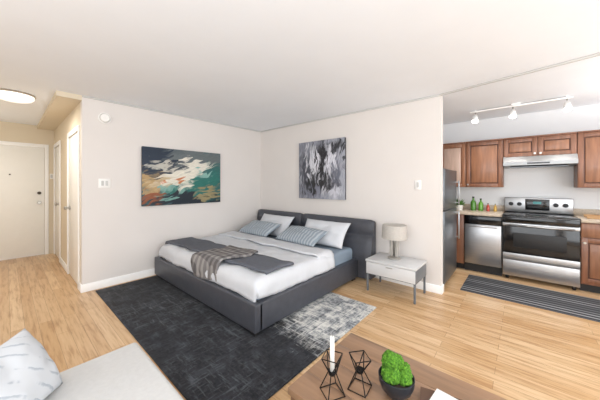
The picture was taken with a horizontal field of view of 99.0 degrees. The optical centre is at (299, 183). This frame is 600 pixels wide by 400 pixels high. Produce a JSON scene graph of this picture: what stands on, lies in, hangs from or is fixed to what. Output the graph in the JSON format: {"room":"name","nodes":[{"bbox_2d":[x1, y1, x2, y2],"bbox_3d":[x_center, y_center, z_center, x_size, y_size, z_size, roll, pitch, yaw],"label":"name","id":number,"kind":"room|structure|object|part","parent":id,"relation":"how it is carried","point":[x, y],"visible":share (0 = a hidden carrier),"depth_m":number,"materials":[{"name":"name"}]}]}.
{"room":"studio apartment","nodes":[
{"label":"studio apartment","id":0,"kind":"room"},
{"bbox_2d":[0,121,53,253],"bbox_3d":[-5.500,0.125,4.266,0.100,2.450,2.223,0,0,41],"label":"wall","id":1,"kind":"structure","parent":0,"point":[11,132],"depth_m":4.85,"materials":[{"name":"paint"}]},
{"bbox_2d":[0,145,43,260],"bbox_3d":[-5.195,0.329,4.575,0.036,2.027,0.884,0,0,41],"label":"door","id":2,"kind":"structure","parent":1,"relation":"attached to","point":[21,216],"depth_m":4.67,"materials":[{"name":"paint"}]},
{"bbox_2d":[0,141,44,147],"bbox_3d":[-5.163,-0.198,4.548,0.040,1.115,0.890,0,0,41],"label":"door frame","id":3,"kind":"structure","parent":1,"relation":"in","point":[1,142],"depth_m":4.66,"materials":[{"name":"paint"}]},
{"bbox_2d":[45,145,48,254],"bbox_3d":[-4.862,0.297,4.912,0.016,2.105,0.055,0,0,41],"label":"door frame","id":4,"kind":"structure","parent":1,"relation":"attached to","point":[46,146],"depth_m":4.91,"materials":[{"name":"paint"}]},
{"bbox_2d":[54,103,79,264],"bbox_3d":[-3.758,0.125,4.159,2.670,2.450,0.100,0,0,41],"label":"wall","id":5,"kind":"structure","parent":0,"point":[72,120],"depth_m":4.12,"materials":[{"name":"paint"}]},
{"bbox_2d":[53,145,54,253],"bbox_3d":[-4.734,0.297,4.930,0.055,2.105,0.016,0,0,41],"label":"door frame","id":6,"kind":"structure","parent":5,"relation":"attached to","point":[53,145],"depth_m":4.93,"materials":[{"name":"paint"}]},
{"bbox_2d":[55,146,58,257],"bbox_3d":[-4.418,0.329,4.695,0.724,2.027,0.036,0,0,41],"label":"slab","id":7,"kind":"object","parent":5,"relation":"attached to","point":[57,148],"visible":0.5,"depth_m":4.71,"materials":[{"name":"paint"}]},
{"bbox_2d":[37,90,81,130],"bbox_3d":[-3.830,-1.070,4.000,2.770,0.060,0.233,0,0,41],"label":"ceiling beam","id":8,"kind":"structure","parent":5,"relation":"attached to","point":[61,104],"depth_m":3.57,"materials":[{"name":"paint"}]},
{"bbox_2d":[59,140,60,262],"bbox_3d":[-4.142,0.297,4.415,0.055,2.105,0.016,0,0,41],"label":"door frame","id":9,"kind":"structure","parent":5,"relation":"attached to","point":[59,140],"depth_m":4.39,"materials":[{"name":"paint"}]},
{"bbox_2d":[60,257,66,271],"bbox_3d":[-3.815,1.300,4.132,0.800,0.100,0.014,0,0,41],"label":"baseboard","id":10,"kind":"structure","parent":5,"relation":"attached to","point":[62,262],"depth_m":4.10,"materials":[{"name":"paint"}]},
{"bbox_2d":[67,138,68,273],"bbox_3d":[-3.489,0.297,3.848,0.055,2.105,0.016,0,0,41],"label":"door frame","id":11,"kind":"structure","parent":5,"relation":"attached to","point":[67,138],"depth_m":3.83,"materials":[{"name":"paint"}]},
{"bbox_2d":[67,126,76,208],"bbox_3d":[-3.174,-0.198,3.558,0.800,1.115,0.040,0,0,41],"label":"door","id":12,"kind":"structure","parent":5,"relation":"in","point":[73,131],"depth_m":3.58,"materials":[{"name":"paint"}]},
{"bbox_3d":[-3.166,-0.723,3.567,0.800,0.065,0.016,0,0,41],"label":"casing","id":13,"kind":"part","parent":12,"relation":"part of","materials":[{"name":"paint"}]},
{"bbox_2d":[69,133,76,282],"bbox_3d":[-3.147,0.329,3.590,0.794,2.027,0.036,0,0,41],"label":"slab","id":14,"kind":"object","parent":5,"relation":"attached to","point":[73,140],"visible":0.51,"depth_m":3.60,"materials":[{"name":"paint"}]},
{"bbox_2d":[77,125,79,288],"bbox_3d":[-2.844,0.297,3.287,0.055,2.105,0.016,0,0,41],"label":"door frame","id":15,"kind":"structure","parent":5,"relation":"attached to","point":[78,126],"depth_m":3.27,"materials":[{"name":"paint"}]},
{"bbox_2d":[80,97,260,284],"bbox_3d":[-1.769,0.125,4.336,0.100,2.450,2.977,0,0,41],"label":"wall","id":16,"kind":"structure","parent":0,"point":[119,236],"depth_m":3.67,"materials":[{"name":"paint"}]},
{"bbox_2d":[98,179,110,187],"bbox_3d":[-2.554,-0.010,3.346,0.014,0.120,0.130,0,0,41],"label":"light switch","id":17,"kind":"object","parent":16,"relation":"attached to","point":[102,183],"visible":1,"depth_m":3.35,"materials":[{"name":"white plastic"}]},
{"bbox_2d":[98,113,110,123],"bbox_3d":[-2.544,-0.860,3.338,0.040,0.140,0.140,0,0,41],"label":"smoke detector","id":18,"kind":"object","parent":16,"relation":"attached to","point":[105,118],"visible":1,"depth_m":3.33,"materials":[{"name":"white plastic"}]},
{"bbox_2d":[81,268,155,292],"bbox_3d":[-1.768,1.300,4.250,0.014,0.100,2.877,0,0,41],"label":"baseboard","id":19,"kind":"structure","parent":16,"relation":"attached to","point":[87,287],"depth_m":3.44,"materials":[{"name":"paint"}]},
{"bbox_2d":[82,95,260,131],"bbox_3d":[-1.764,-1.089,4.251,0.020,0.021,2.857,0,0,41],"label":"trim","id":20,"kind":"structure","parent":16,"relation":"attached to","point":[82,95],"depth_m":3.86,"materials":[{"name":"paint"}]},
{"bbox_2d":[141,146,219,205],"bbox_3d":[-1.852,-0.110,4.127,0.041,0.860,1.250,0,0,41],"label":"abstract painting","id":21,"kind":"object","parent":16,"relation":"attached to","point":[168,176],"visible":1,"depth_m":4.02,"materials":[{"name":"paint"}]},
{"bbox_2d":[0,0,599,130],"bbox_3d":[-0.658,-1.150,2.520,9.700,0.100,7.940,0,0,41],"label":"ceiling","id":22,"kind":"structure","parent":0,"point":[259,65],"depth_m":2.19,"materials":[{"name":"paint"}]},
{"bbox_2d":[0,88,35,102],"bbox_3d":[-3.479,-1.052,3.117,0.372,0.096,0.372,0,0,41],"label":"ceiling light","id":23,"kind":"object","parent":22,"relation":"attached to","point":[15,96],"depth_m":3.05,"materials":[{"name":"white glass"}]},
{"bbox_2d":[470,96,572,122],"bbox_3d":[2.959,-1.000,3.503,1.070,0.199,0.150,0,0,41],"label":"track light","id":24,"kind":"object","parent":22,"relation":"attached to","point":[567,106],"visible":1,"depth_m":3.47,"materials":[{"name":"paint"}]},
{"bbox_3d":[2.969,-1.075,3.514,1.070,0.020,0.030,0,0,41],"label":"rail","id":25,"kind":"part","parent":24,"relation":"part of","materials":[{"name":"metal"}]},
{"bbox_3d":[3.301,-0.922,3.157,0.080,0.011,0.080,0,-27,41],"label":"bulb","id":26,"kind":"part","parent":24,"relation":"part of","materials":[{"name":"white glass"}]},
{"bbox_2d":[0,253,599,399],"bbox_3d":[-0.658,1.400,2.520,9.700,0.100,7.940,0,0,41],"label":"floor","id":27,"kind":"structure","parent":0,"point":[508,350],"depth_m":2.39,"materials":[{"name":"brown wood"}]},
{"bbox_2d":[44,343,183,399],"bbox_3d":[-0.408,0.960,0.285,2.490,0.780,1.135,0,0,41],"label":"sofa","id":28,"kind":"object","parent":27,"relation":"on","point":[127,372],"visible":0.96,"depth_m":1.21,"materials":[{"name":"fabric"}]},
{"bbox_2d":[0,328,62,399],"bbox_3d":[-1.150,0.792,0.994,0.226,0.271,0.389,0,0,-6],"label":"throw cushion","id":29,"kind":"object","parent":28,"relation":"on","point":[27,371],"visible":1,"depth_m":1.03,"materials":[{"name":"white fabric"}]},
{"bbox_2d":[96,276,375,399],"bbox_3d":[-0.869,1.344,3.001,2.850,0.012,1.910,0,0,41],"label":"area rug","id":30,"kind":"object","parent":27,"relation":"on","point":[205,354],"visible":0.6,"depth_m":2.20,"materials":[{"name":"black carpet"}]},
{"bbox_2d":[155,209,375,335],"bbox_3d":[-0.534,0.924,3.684,2.500,0.828,2.030,0,0,41],"label":"bed","id":31,"kind":"object","parent":30,"relation":"on","point":[255,281],"visible":0.98,"depth_m":2.96,"materials":[{"name":"grey fabric"}]},
{"bbox_2d":[191,245,257,281],"bbox_3d":[-0.878,0.932,3.031,0.574,0.274,0.601,0,0,41],"label":"plaid throw","id":32,"kind":"object","parent":31,"relation":"on","point":[207,265],"depth_m":2.88,"materials":[{"name":"grey fabric"}]},
{"bbox_2d":[165,237,293,274],"bbox_3d":[-1.039,0.917,3.267,2.190,0.178,0.437,0,0,39],"label":"folded blanket","id":33,"kind":"object","parent":31,"relation":"on","point":[248,263],"depth_m":2.87,"materials":[{"name":"grey fabric"}]},
{"bbox_2d":[158,235,334,302],"bbox_3d":[-0.801,0.965,3.485,2.239,0.215,1.307,0,0,41],"label":"duvet","id":34,"kind":"object","parent":31,"relation":"on","point":[299,266],"depth_m":2.87,"materials":[{"name":"white fabric"}]},
{"bbox_2d":[239,220,281,236],"bbox_3d":[-0.696,0.748,4.381,0.740,0.206,0.347,0,0,41],"label":"striped pillow","id":35,"kind":"object","parent":31,"relation":"on","point":[256,227],"visible":0.99,"depth_m":4.26,"materials":[{"name":"grey fabric"}]},
{"bbox_2d":[260,213,293,235],"bbox_3d":[-0.479,0.724,4.555,0.800,0.420,0.155,0,-40,41],"label":"bed pillow","id":36,"kind":"object","parent":31,"relation":"on","point":[285,221],"depth_m":4.40,"materials":[{"name":"white fabric"}]},
{"bbox_3d":[-0.431,0.910,4.817,1.169,0.800,0.185,0,0,41],"label":"headboard","id":37,"kind":"part","parent":31,"relation":"part of","materials":[{"name":"grey fabric"}]},
{"bbox_3d":[-0.627,1.018,3.692,2.150,0.225,1.770,0,0,41],"label":"mattress","id":38,"kind":"part","parent":31,"relation":"part of","materials":[{"name":"fabric"}]},
{"bbox_2d":[276,226,328,246],"bbox_3d":[0.013,0.746,3.765,0.780,0.218,0.347,0,0,44],"label":"striped pillow","id":39,"kind":"object","parent":31,"relation":"on","point":[302,235],"visible":0.99,"depth_m":3.64,"materials":[{"name":"fabric"}]},
{"bbox_3d":[0.203,1.184,2.970,0.090,0.248,1.810,0,0,41],"label":"rail","id":40,"kind":"part","parent":31,"relation":"part of","materials":[{"name":"grey fabric"}]},
{"bbox_2d":[305,218,350,248],"bbox_3d":[0.345,0.726,3.842,0.800,0.420,0.152,0,-40,39],"label":"bed pillow","id":41,"kind":"object","parent":31,"relation":"on","point":[335,236],"depth_m":3.68,"materials":[{"name":"white fabric"}]},
{"bbox_3d":[0.517,0.910,3.993,1.319,0.800,0.185,0,0,41],"label":"headboard","id":42,"kind":"part","parent":31,"relation":"part of","materials":[{"name":"grey fabric"}]},
{"bbox_2d":[365,252,426,304],"bbox_3d":[1.198,1.150,3.207,0.610,0.400,0.437,0,0,41],"label":"nightstand","id":43,"kind":"object","parent":27,"relation":"on","point":[407,270],"visible":1,"depth_m":3.07,"materials":[{"name":"wood"}]},
{"bbox_3d":[0.861,1.239,3.253,0.022,0.222,0.022,0,0,41],"label":"leg","id":44,"kind":"part","parent":43,"relation":"part of","materials":[{"name":"grey metal"}]},
{"bbox_3d":[1.069,1.052,3.059,0.592,0.144,0.020,0,0,41],"label":"drawer","id":45,"kind":"part","parent":43,"relation":"part of","materials":[{"name":"white wood"}]},
{"bbox_2d":[382,223,406,259],"bbox_3d":[1.197,0.734,3.252,0.308,0.430,0.308,0,0,41],"label":"table lamp","id":46,"kind":"object","parent":43,"relation":"on","point":[394,232],"visible":1,"depth_m":3.17,"materials":[{"name":"ceramic"}]},
{"bbox_3d":[1.197,0.604,3.252,0.308,0.170,0.308,0,0,41],"label":"lamp shade","id":47,"kind":"part","parent":46,"relation":"part of","materials":[{"name":"fabric"}]},
{"bbox_3d":[1.291,1.239,2.880,0.022,0.222,0.022,0,0,41],"label":"leg","id":48,"kind":"part","parent":43,"relation":"part of","materials":[{"name":"grey metal"}]},
{"bbox_3d":[1.540,1.239,3.166,0.022,0.222,0.022,0,0,41],"label":"leg","id":49,"kind":"part","parent":43,"relation":"part of","materials":[{"name":"grey metal"}]},
{"bbox_2d":[288,333,505,399],"bbox_3d":[0.573,1.140,1.002,1.170,0.420,0.574,0,0,41],"label":"coffee table","id":50,"kind":"object","parent":27,"relation":"on","point":[306,387],"visible":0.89,"depth_m":1.21,"materials":[{"name":"brown wood"}]},
{"bbox_2d":[319,335,345,399],"bbox_3d":[0.144,0.801,1.141,0.105,0.257,0.105,0,0,-36],"label":"candle holder","id":51,"kind":"object","parent":50,"relation":"on","point":[332,371],"visible":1,"depth_m":1.13,"materials":[{"name":"black metal"}]},
{"bbox_2d":[328,368,335,376],"bbox_3d":[0.143,0.839,1.141,0.038,0.016,0.038,0,0,41],"label":"cup","id":52,"kind":"object","parent":51,"relation":"on","point":[330,370],"depth_m":1.13,"materials":[{"name":"black metal"}]},
{"bbox_2d":[330,335,334,371],"bbox_3d":[0.143,0.763,1.141,0.021,0.165,0.021,0,0,41],"label":"candle","id":53,"kind":"object","parent":51,"relation":"on","point":[332,365],"depth_m":1.13,"materials":[{"name":"wax"}]},
{"bbox_2d":[347,350,371,397],"bbox_3d":[0.273,0.857,1.167,0.108,0.145,0.108,0,0,41],"label":"candle holder","id":54,"kind":"object","parent":50,"relation":"on","point":[358,369],"visible":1,"depth_m":1.16,"materials":[{"name":"black metal"}]},
{"bbox_2d":[356,366,363,374],"bbox_3d":[0.273,0.850,1.167,0.038,0.014,0.038,0,0,41],"label":"cup","id":55,"kind":"object","parent":54,"relation":"on","point":[361,370],"depth_m":1.16,"materials":[{"name":"black metal"}]},
{"bbox_2d":[378,349,414,399],"bbox_3d":[0.424,0.834,1.128,0.152,0.191,0.152,0,0,27],"label":"plant","id":56,"kind":"object","parent":50,"relation":"on","point":[396,379],"visible":1,"depth_m":1.09,"materials":[{"name":"plant"}]},
{"bbox_2d":[378,366,414,399],"bbox_3d":[0.424,0.886,1.128,0.152,0.086,0.152,0,0,41],"label":"bowl","id":57,"kind":"object","parent":50,"relation":"on","point":[399,389],"depth_m":1.08,"materials":[{"name":"black ceramic"}]},
{"bbox_2d":[420,387,461,399],"bbox_3d":[0.617,0.912,0.999,0.270,0.034,0.203,0,0,27],"label":"book stack","id":58,"kind":"object","parent":50,"relation":"on","point":[425,394],"visible":1,"depth_m":1.09,"materials":[{"name":"white paper"}]},
{"bbox_2d":[443,168,459,283],"bbox_3d":[1.833,0.575,3.759,0.775,1.550,0.800,0,0,41],"label":"refrigerator","id":59,"kind":"object","parent":27,"relation":"on","point":[450,182],"visible":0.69,"depth_m":3.51,"materials":[{"name":"silver metal"}]},
{"bbox_3d":[2.069,0.071,3.554,0.051,0.538,0.796,0,0,41],"label":"door","id":60,"kind":"part","parent":59,"relation":"part of","materials":[{"name":"silver metal"}]},
{"bbox_3d":[2.069,0.815,3.554,0.051,0.930,0.796,0,0,41],"label":"door","id":61,"kind":"part","parent":59,"relation":"part of","materials":[{"name":"silver metal"}]},
{"bbox_3d":[2.330,0.125,3.755,0.020,0.350,0.025,0,0,41],"label":"handle","id":62,"kind":"part","parent":59,"relation":"part of","materials":[{"name":"silver metal"}]},
{"bbox_3d":[2.330,0.595,3.755,0.020,0.410,0.025,0,0,41],"label":"handle","id":63,"kind":"part","parent":59,"relation":"part of","materials":[{"name":"silver metal"}]},
{"bbox_2d":[457,214,464,268],"bbox_3d":[2.716,0.915,4.304,0.161,0.870,0.620,0,0,41],"label":"base cabinet","id":64,"kind":"object","parent":27,"relation":"on","point":[460,242],"visible":0.46,"depth_m":4.05,"materials":[{"name":"brown wood"}]},
{"bbox_2d":[465,215,502,275],"bbox_3d":[2.932,0.916,4.070,0.462,0.868,0.650,0,0,41],"label":"dishwasher","id":65,"kind":"object","parent":27,"relation":"on","point":[483,234],"visible":0.99,"depth_m":3.85,"materials":[{"name":"silver metal"}]},
{"bbox_3d":[2.724,0.637,3.830,0.362,0.025,0.015,0,0,41],"label":"handle","id":66,"kind":"part","parent":65,"relation":"part of","materials":[{"name":"silver metal"}]},
{"bbox_3d":[2.754,0.549,3.865,0.454,0.122,0.032,0,0,41],"label":"control panel","id":67,"kind":"part","parent":65,"relation":"part of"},
{"bbox_2d":[460,274,599,321],"bbox_3d":[2.937,1.345,2.959,1.750,0.010,0.720,0,0,41],"label":"runner rug","id":68,"kind":"object","parent":27,"relation":"on","point":[583,307],"visible":1,"depth_m":3.02,"materials":[{"name":"grey fabric"}]},
{"bbox_2d":[502,197,580,289],"bbox_3d":[3.385,0.780,3.645,0.763,1.140,0.697,0,0,41],"label":"electric range","id":69,"kind":"object","parent":27,"relation":"on","point":[541,236],"visible":1,"depth_m":3.46,"materials":[{"name":"silver metal"}]},
{"bbox_3d":[3.560,0.312,3.844,0.270,0.165,0.006,0,0,41],"label":"control panel","id":70,"kind":"part","parent":69,"relation":"part of","materials":[{"name":"black glass"}]},
{"bbox_2d":[503,222,579,261],"bbox_3d":[3.204,0.805,3.436,0.755,0.510,0.030,0,0,41],"label":"oven","id":71,"kind":"object","parent":69,"relation":"in","point":[520,244],"depth_m":3.41,"materials":[{"name":"silver metal"}]},
{"bbox_3d":[3.205,1.177,3.438,0.755,0.225,0.025,0,0,41],"label":"drawer","id":72,"kind":"part","parent":69,"relation":"part of","materials":[{"name":"silver metal"}]},
{"bbox_3d":[3.203,0.570,3.435,0.755,0.040,0.032,0,0,41],"label":"door trim","id":73,"kind":"part","parent":69,"relation":"part of","materials":[{"name":"silver metal"}]},
{"bbox_3d":[3.203,1.015,3.435,0.755,0.090,0.032,0,0,41],"label":"door trim","id":74,"kind":"part","parent":69,"relation":"part of","materials":[{"name":"silver metal"}]},
{"bbox_3d":[3.164,0.575,3.391,0.663,0.024,0.024,0,0,41],"label":"door handle","id":75,"kind":"part","parent":69,"relation":"part of","materials":[{"name":"silver metal"}]},
{"bbox_2d":[502,211,580,220],"bbox_3d":[3.382,0.445,3.642,0.763,0.019,0.585,0,0,41],"label":"cooktop","id":76,"kind":"object","parent":69,"relation":"in","point":[530,215],"depth_m":3.55,"materials":[{"name":"black glass"}]},
{"bbox_2d":[579,222,599,293],"bbox_3d":[4.048,0.915,3.131,0.898,0.870,0.642,0,0,41],"label":"base cabinet","id":77,"kind":"object","parent":27,"relation":"on","point":[589,232],"visible":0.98,"depth_m":3.16,"materials":[{"name":"brown wood"}]},
{"bbox_2d":[574,208,599,223],"bbox_3d":[4.046,0.414,3.131,0.901,0.129,0.645,0,0,41],"label":"countertop","id":78,"kind":"structure","parent":77,"relation":"on","point":[579,213],"depth_m":3.52,"materials":[{"name":"beige stone"}]},
{"bbox_2d":[584,214,599,218],"bbox_3d":[3.856,0.422,3.240,0.330,0.034,0.250,0,0,41],"label":"serving tray","id":79,"kind":"object","parent":78,"relation":"on","point":[588,216],"visible":1,"depth_m":3.25,"materials":[{"name":"brown wood"}]},
{"bbox_3d":[3.689,0.575,3.060,0.443,0.170,0.020,0,0,41],"label":"drawer","id":80,"kind":"part","parent":77,"relation":"part of","materials":[{"name":"brown wood"}]},
{"bbox_3d":[3.689,0.701,3.060,0.333,0.055,0.020,0,0,41],"label":"rail","id":81,"kind":"part","parent":77,"relation":"part of","materials":[{"name":"brown wood"}]},
{"bbox_3d":[3.689,1.200,3.060,0.333,0.055,0.020,0,0,41],"label":"rail","id":82,"kind":"part","parent":77,"relation":"part of","materials":[{"name":"brown wood"}]},
{"bbox_3d":[2.403,0.915,4.561,0.639,0.870,0.642,0,0,41],"label":"base cabinet","id":83,"kind":"object","parent":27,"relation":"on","visible":0},
{"bbox_2d":[457,204,503,216],"bbox_3d":[2.643,0.414,4.351,1.276,0.129,0.645,0,0,41],"label":"countertop","id":84,"kind":"structure","parent":83,"relation":"on","point":[466,210],"depth_m":4.10,"materials":[{"name":"beige stone"}]},
{"bbox_2d":[456,199,464,209],"bbox_3d":[2.680,0.334,4.303,0.210,0.209,0.247,0,0,41],"label":"potted plant","id":85,"kind":"object","parent":84,"relation":"on","point":[459,206],"visible":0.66,"depth_m":4.26,"materials":[{"name":"green plant"}]},
{"bbox_3d":[2.676,0.394,4.298,0.110,0.090,0.110,0,0,41],"label":"pot","id":86,"kind":"part","parent":85,"relation":"part of","materials":[{"name":"white ceramic"}]},
{"bbox_2d":[471,196,475,210],"bbox_3d":[2.891,0.324,4.271,0.078,0.230,0.078,0,0,41],"label":"oil bottle","id":87,"kind":"object","parent":84,"relation":"on","point":[473,202],"visible":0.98,"depth_m":4.25,"materials":[{"name":"green glass"}]},
{"bbox_2d":[478,198,482,210],"bbox_3d":[2.986,0.339,4.228,0.068,0.200,0.068,0,0,41],"label":"oil bottle","id":88,"kind":"object","parent":84,"relation":"on","point":[480,204],"visible":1,"depth_m":4.21,"materials":[{"name":"green glass"}]},
{"bbox_2d":[261,96,442,285],"bbox_3d":[0.486,0.125,4.281,3.376,2.450,0.100,0,0,41],"label":"wall","id":89,"kind":"structure","parent":0,"point":[389,148],"depth_m":3.60,"materials":[{"name":"paint"}]},
{"bbox_2d":[299,137,345,199],"bbox_3d":[0.352,-0.240,4.299,0.950,0.980,0.041,0,0,41],"label":"abstract painting","id":90,"kind":"object","parent":89,"relation":"attached to","point":[322,163],"visible":1,"depth_m":4.24},
{"bbox_2d":[261,94,440,131],"bbox_3d":[0.447,-1.089,4.236,3.376,0.021,0.020,0,0,41],"label":"trim","id":91,"kind":"structure","parent":89,"relation":"attached to","point":[438,94],"depth_m":3.81,"materials":[{"name":"paint"}]},
{"bbox_2d":[374,276,440,293],"bbox_3d":[0.454,1.300,4.234,3.362,0.100,0.014,0,0,41],"label":"baseboard","id":92,"kind":"structure","parent":89,"relation":"attached to","point":[433,288],"depth_m":3.27,"materials":[{"name":"paint"}]},
{"bbox_2d":[415,180,420,188],"bbox_3d":[1.522,0.010,3.305,0.075,0.120,0.014,0,0,41],"label":"light switch","id":93,"kind":"object","parent":89,"relation":"attached to","point":[417,182],"visible":1,"depth_m":3.30,"materials":[{"name":"white plastic"}]},
{"bbox_2d":[441,53,599,95],"bbox_3d":[2.455,-1.089,2.218,0.024,0.021,2.340,0,0,-39],"label":"trim","id":94,"kind":"structure","parent":89,"relation":"attached to","point":[596,54],"depth_m":2.50,"materials":[{"name":"paint"}]},
{"bbox_2d":[443,104,599,210],"bbox_3d":[3.951,0.125,3.707,4.100,2.450,0.100,0,0,41],"label":"wall","id":95,"kind":"structure","parent":0,"point":[549,182],"depth_m":3.95,"materials":[{"name":"paint"}]},
{"bbox_2d":[443,142,465,186],"bbox_3d":[2.554,-0.325,4.622,0.786,0.750,0.352,0,0,41],"label":"upper cabinet","id":96,"kind":"object","parent":95,"relation":"attached to","point":[454,154],"visible":0.24,"depth_m":4.33,"materials":[{"name":"brown wood"}]},
{"bbox_3d":[2.608,-0.649,4.385,0.277,0.055,0.020,0,0,41],"label":"rail","id":97,"kind":"part","parent":96,"relation":"part of","materials":[{"name":"brown wood"}]},
{"bbox_3d":[2.558,-0.690,4.627,0.786,0.020,0.340,0,0,41],"label":"cornice","id":98,"kind":"part","parent":96,"relation":"part of","materials":[{"name":"brown wood"}]},
{"bbox_2d":[466,138,503,186],"bbox_3d":[3.035,-0.325,4.204,0.482,0.750,0.352,0,0,41],"label":"upper cabinet","id":99,"kind":"object","parent":95,"relation":"attached to","point":[484,158],"visible":0.96,"depth_m":4.08,"materials":[{"name":"brown wood"}]},
{"bbox_3d":[2.941,-0.649,4.095,0.366,0.055,0.020,0,0,41],"label":"rail","id":100,"kind":"part","parent":99,"relation":"part of","materials":[{"name":"brown wood"}]},
{"bbox_3d":[2.941,0.019,4.095,0.366,0.055,0.020,0,0,41],"label":"rail","id":101,"kind":"part","parent":99,"relation":"part of","materials":[{"name":"brown wood"}]},
{"bbox_3d":[3.039,-0.690,4.208,0.482,0.020,0.340,0,0,41],"label":"cornice","id":102,"kind":"part","parent":99,"relation":"part of","materials":[{"name":"brown wood"}]},
{"bbox_2d":[503,132,576,156],"bbox_3d":[3.511,-0.551,3.790,0.771,0.298,0.352,0,0,41],"label":"upper cabinet","id":103,"kind":"object","parent":95,"relation":"attached to","point":[558,143],"visible":0.87,"depth_m":3.65,"materials":[{"name":"brown wood"}]},
{"bbox_3d":[3.271,-0.649,3.808,0.270,0.055,0.020,0,0,41],"label":"rail","id":104,"kind":"part","parent":103,"relation":"part of","materials":[{"name":"brown wood"}]},
{"bbox_3d":[3.271,-0.432,3.808,0.270,0.055,0.020,0,0,41],"label":"rail","id":105,"kind":"part","parent":103,"relation":"part of","materials":[{"name":"brown wood"}]},
{"bbox_3d":[3.515,-0.690,3.795,0.771,0.020,0.340,0,0,41],"label":"cornice","id":106,"kind":"part","parent":103,"relation":"part of","materials":[{"name":"brown wood"}]},
{"bbox_2d":[503,153,577,168],"bbox_3d":[3.468,-0.322,3.740,0.763,0.156,0.484,0,0,41],"label":"range hood","id":107,"kind":"object","parent":103,"relation":"attached to","point":[561,160],"visible":1,"depth_m":3.57,"materials":[{"name":"silver metal"}]},
{"bbox_3d":[3.562,-0.649,3.555,0.270,0.055,0.020,0,0,41],"label":"rail","id":108,"kind":"part","parent":103,"relation":"part of","materials":[{"name":"brown wood"}]},
{"bbox_3d":[3.562,-0.432,3.555,0.270,0.055,0.020,0,0,41],"label":"rail","id":109,"kind":"part","parent":103,"relation":"part of","materials":[{"name":"brown wood"}]},
{"bbox_2d":[574,129,599,187],"bbox_3d":[4.095,-0.325,3.283,0.767,0.750,0.352,0,0,41],"label":"upper cabinet","id":110,"kind":"object","parent":95,"relation":"attached to","point":[587,170],"visible":0.91,"depth_m":3.36,"materials":[{"name":"brown wood"}]},
{"bbox_3d":[4.099,-0.690,3.288,0.767,0.020,0.340,0,0,41],"label":"cornice","id":111,"kind":"part","parent":110,"relation":"part of","materials":[{"name":"brown wood"}]},
{"bbox_3d":[3.856,-0.649,3.300,0.268,0.055,0.020,0,0,41],"label":"rail","id":112,"kind":"part","parent":110,"relation":"part of","materials":[{"name":"brown wood"}]},
{"bbox_3d":[3.856,0.019,3.300,0.268,0.055,0.020,0,0,41],"label":"rail","id":113,"kind":"part","parent":110,"relation":"part of","materials":[{"name":"brown wood"}]}
]}

